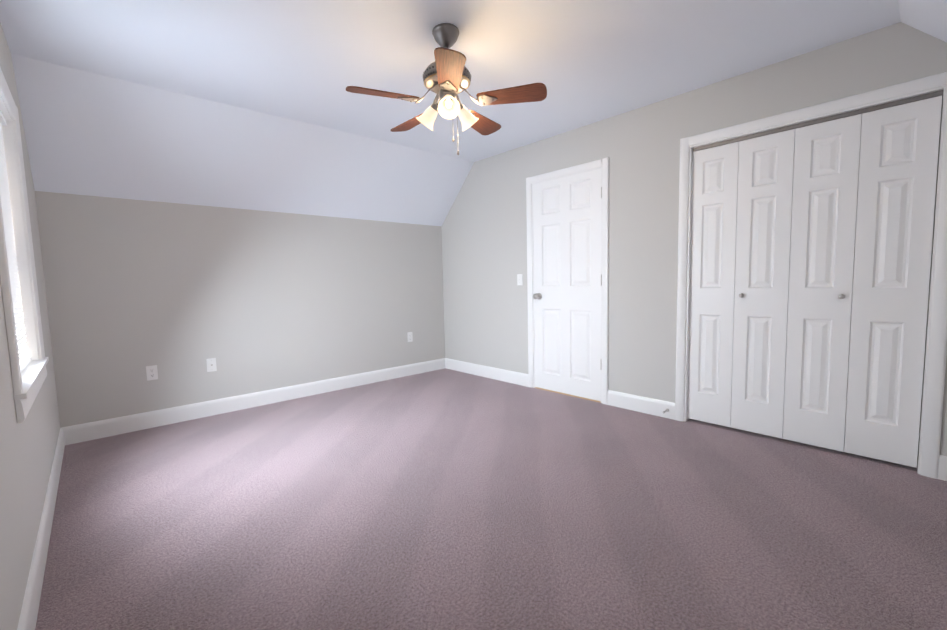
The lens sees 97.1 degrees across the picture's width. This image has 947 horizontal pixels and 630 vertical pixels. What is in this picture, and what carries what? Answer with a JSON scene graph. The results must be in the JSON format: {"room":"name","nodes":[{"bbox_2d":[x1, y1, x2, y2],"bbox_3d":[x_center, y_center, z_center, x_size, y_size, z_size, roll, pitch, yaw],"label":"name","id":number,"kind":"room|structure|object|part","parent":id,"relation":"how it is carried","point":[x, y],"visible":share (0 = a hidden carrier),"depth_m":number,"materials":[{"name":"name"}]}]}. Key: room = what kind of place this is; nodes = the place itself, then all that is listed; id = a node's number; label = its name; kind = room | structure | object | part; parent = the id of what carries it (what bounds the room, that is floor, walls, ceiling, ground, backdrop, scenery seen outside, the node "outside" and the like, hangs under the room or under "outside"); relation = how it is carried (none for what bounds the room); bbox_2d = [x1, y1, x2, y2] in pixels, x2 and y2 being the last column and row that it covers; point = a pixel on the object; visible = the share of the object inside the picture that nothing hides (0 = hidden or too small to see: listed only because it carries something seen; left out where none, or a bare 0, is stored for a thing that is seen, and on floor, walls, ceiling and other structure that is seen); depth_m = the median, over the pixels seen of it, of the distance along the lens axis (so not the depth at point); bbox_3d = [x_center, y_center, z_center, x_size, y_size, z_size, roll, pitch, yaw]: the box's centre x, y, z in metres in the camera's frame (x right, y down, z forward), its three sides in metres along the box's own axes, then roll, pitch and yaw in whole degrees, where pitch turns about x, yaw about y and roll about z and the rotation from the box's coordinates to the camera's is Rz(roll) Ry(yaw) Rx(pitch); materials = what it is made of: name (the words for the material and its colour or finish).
{"room":"empty bedroom","nodes":[
{"label":"empty bedroom","id":0,"kind":"room"},
{"bbox_2d":[0,23,59,629],"bbox_3d":[-1.458,-0.162,1.154,0.120,2.416,4.816,-6,7,-42],"label":"wall","id":1,"kind":"structure","parent":0,"point":[28,445],"depth_m":1.53,"materials":[{"name":"grey paint"}]},
{"bbox_2d":[0,68,48,422],"bbox_3d":[-2.028,-0.340,1.821,0.105,1.415,1.095,-6,7,-42],"label":"window","id":2,"kind":"structure","parent":1,"relation":"in","point":[28,379],"depth_m":2.12,"materials":[{"name":"white paint"}]},
{"bbox_2d":[0,110,30,370],"bbox_3d":[-2.036,-0.346,1.813,0.058,1.211,0.881,-6,7,-42],"label":"window blinds","id":3,"kind":"object","parent":2,"relation":"attached to","point":[9,235],"visible":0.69,"depth_m":2.02,"materials":[{"name":"white plastic"}]},
{"bbox_2d":[17,427,68,629],"bbox_3d":[-1.383,0.972,1.295,0.014,0.130,4.576,-6,7,-42],"label":"baseboard","id":4,"kind":"structure","parent":1,"relation":"attached to","point":[30,606],"depth_m":1.66,"materials":[{"name":"white paint"}]},
{"bbox_2d":[35,191,444,427],"bbox_3d":[-1.704,-0.086,4.122,3.730,1.777,0.120,-6,7,-42],"label":"wall","id":5,"kind":"structure","parent":0,"point":[250,301],"depth_m":3.59,"materials":[{"name":"grey paint"}]},
{"bbox_2d":[146,365,157,380],"bbox_3d":[-2.538,0.457,3.304,0.070,0.114,0.008,-6,7,-42],"label":"electrical outlet","id":6,"kind":"object","parent":5,"relation":"attached to","point":[152,372],"visible":1,"depth_m":3.30,"materials":[{"name":"white plastic"}]},
{"bbox_2d":[206,358,216,371],"bbox_3d":[-2.237,0.427,3.575,0.070,0.114,0.013,-6,7,-42],"label":"outlet","id":7,"kind":"object","parent":5,"relation":"attached to","point":[211,364],"visible":1,"depth_m":3.57,"materials":[{"name":"white plastic"}]},
{"bbox_2d":[65,358,444,444],"bbox_3d":[-1.629,0.737,4.152,3.460,0.130,0.014,-6,7,-42],"label":"baseboard","id":8,"kind":"structure","parent":5,"relation":"attached to","point":[97,430],"depth_m":3.68,"materials":[{"name":"white paint"}]},
{"bbox_2d":[407,332,412,341],"bbox_3d":[-0.747,0.259,4.933,0.070,0.114,0.008,-6,7,-42],"label":"electrical outlet","id":9,"kind":"object","parent":5,"relation":"attached to","point":[409,336],"visible":1,"depth_m":4.93,"materials":[{"name":"white plastic"}]},
{"bbox_2d":[11,54,473,225],"bbox_3d":[-1.521,-1.288,3.790,3.730,0.912,0.743,-6,7,-42],"label":"ceiling","id":10,"kind":"structure","parent":0,"point":[90,134],"depth_m":3.21,"materials":[{"name":"white paint"}]},
{"bbox_2d":[0,0,900,161],"bbox_3d":[-0.155,-1.573,2.258,3.730,0.150,3.331,-6,7,-42],"label":"ceiling","id":11,"kind":"structure","parent":0,"point":[586,62],"depth_m":2.36,"materials":[{"name":"white paint"}]},
{"bbox_2d":[346,23,546,154],"bbox_3d":[-0.160,-1.177,2.253,1.008,0.636,0.973,-6,7,-42],"label":"ceiling fan","id":12,"kind":"object","parent":11,"relation":"hanging from","point":[446,76],"visible":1,"depth_m":2.15,"materials":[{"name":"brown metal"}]},
{"bbox_2d":[35,368,946,629],"bbox_3d":[-0.098,0.959,2.471,3.730,0.100,4.816,-6,7,-42],"label":"floor","id":13,"kind":"structure","parent":0,"point":[445,499],"depth_m":1.91,"materials":[{"name":"carpet"}]},
{"bbox_2d":[535,387,600,402],"bbox_3d":[0.888,0.754,3.992,0.045,0.009,0.742,-6,7,-42],"label":"threshold","id":14,"kind":"object","parent":13,"relation":"on","point":[568,394],"visible":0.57,"depth_m":3.95,"materials":[{"name":"brown wood"}]},
{"bbox_2d":[441,22,946,455],"bbox_3d":[1.205,-0.426,3.578,0.120,2.416,4.816,-6,7,-42],"label":"wall","id":15,"kind":"structure","parent":0,"point":[484,242],"depth_m":3.37,"materials":[{"name":"grey paint"}]},
{"bbox_2d":[445,358,528,386],"bbox_3d":[0.107,0.643,4.800,0.014,0.130,1.362,-6,7,-42],"label":"baseboard","id":16,"kind":"structure","parent":15,"relation":"attached to","point":[518,378],"depth_m":4.72,"materials":[{"name":"white paint"}]},
{"bbox_2d":[517,274,522,284],"bbox_3d":[0.471,-0.361,4.289,0.017,0.114,0.070,-6,7,-42],"label":"light switch","id":17,"kind":"object","parent":15,"relation":"attached to","point":[519,279],"visible":1,"depth_m":4.29,"materials":[{"name":"white plastic"}]},
{"bbox_2d":[533,169,601,400],"bbox_3d":[0.844,-0.256,3.881,0.108,2.018,0.757,-6,7,-42],"label":"door","id":18,"kind":"structure","parent":15,"relation":"in","point":[567,258],"depth_m":3.87,"materials":[{"name":"white paint"}]},
{"bbox_3d":[0.622,-0.184,4.107,0.073,0.064,0.064,-6,7,-42],"label":"door knob","id":19,"kind":"part","parent":18,"relation":"part of","materials":[{"name":"silver metal"}]},
{"bbox_2d":[607,390,674,419],"bbox_3d":[1.361,0.730,3.432,0.014,0.130,0.570,-6,7,-42],"label":"baseboard","id":20,"kind":"structure","parent":15,"relation":"attached to","point":[656,407],"depth_m":3.41,"materials":[{"name":"white paint"}]},
{"bbox_2d":[675,72,946,478],"bbox_3d":[1.988,-0.205,2.638,0.018,2.097,1.357,-6,7,-42],"label":"trim","id":21,"kind":"structure","parent":15,"relation":"attached to","point":[934,399],"depth_m":2.25,"materials":[{"name":"white paint"}]},
{"bbox_2d":[693,90,942,151],"bbox_3d":[2.008,-1.167,2.595,0.045,0.023,1.207,-6,7,-42],"label":"closet track","id":22,"kind":"object","parent":15,"relation":"attached to","point":[874,108],"visible":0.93,"depth_m":2.47,"materials":[{"name":"grey metal"}]},
{"bbox_2d":[687,96,941,467],"bbox_3d":[2.024,-0.170,2.683,0.030,1.975,1.216,-6,7,-42],"label":"bifold closet doors","id":23,"kind":"structure","parent":22,"relation":"hanging from","point":[796,233],"depth_m":2.56,"materials":[{"name":"white paint"}]},
{"bbox_2d":[938,455,946,480],"bbox_3d":[2.588,0.815,2.094,0.014,0.130,0.349,-6,7,-42],"label":"baseboard","id":24,"kind":"structure","parent":15,"relation":"attached to","point":[942,468],"depth_m":2.21,"materials":[{"name":"white paint"}]},
{"bbox_2d":[898,0,946,42],"bbox_3d":[1.228,-1.098,0.790,3.730,0.912,0.743,-6,7,-42],"label":"sloped ceiling","id":25,"kind":"structure","parent":0,"point":[929,17],"depth_m":2.02,"materials":[{"name":"white paint"}]},
{"bbox_2d":[917,97,942,466],"bbox_3d":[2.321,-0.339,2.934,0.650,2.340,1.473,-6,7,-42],"label":"door frame","id":26,"kind":"structure","parent":0,"point":[930,280],"depth_m":2.69,"materials":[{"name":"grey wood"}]}
]}

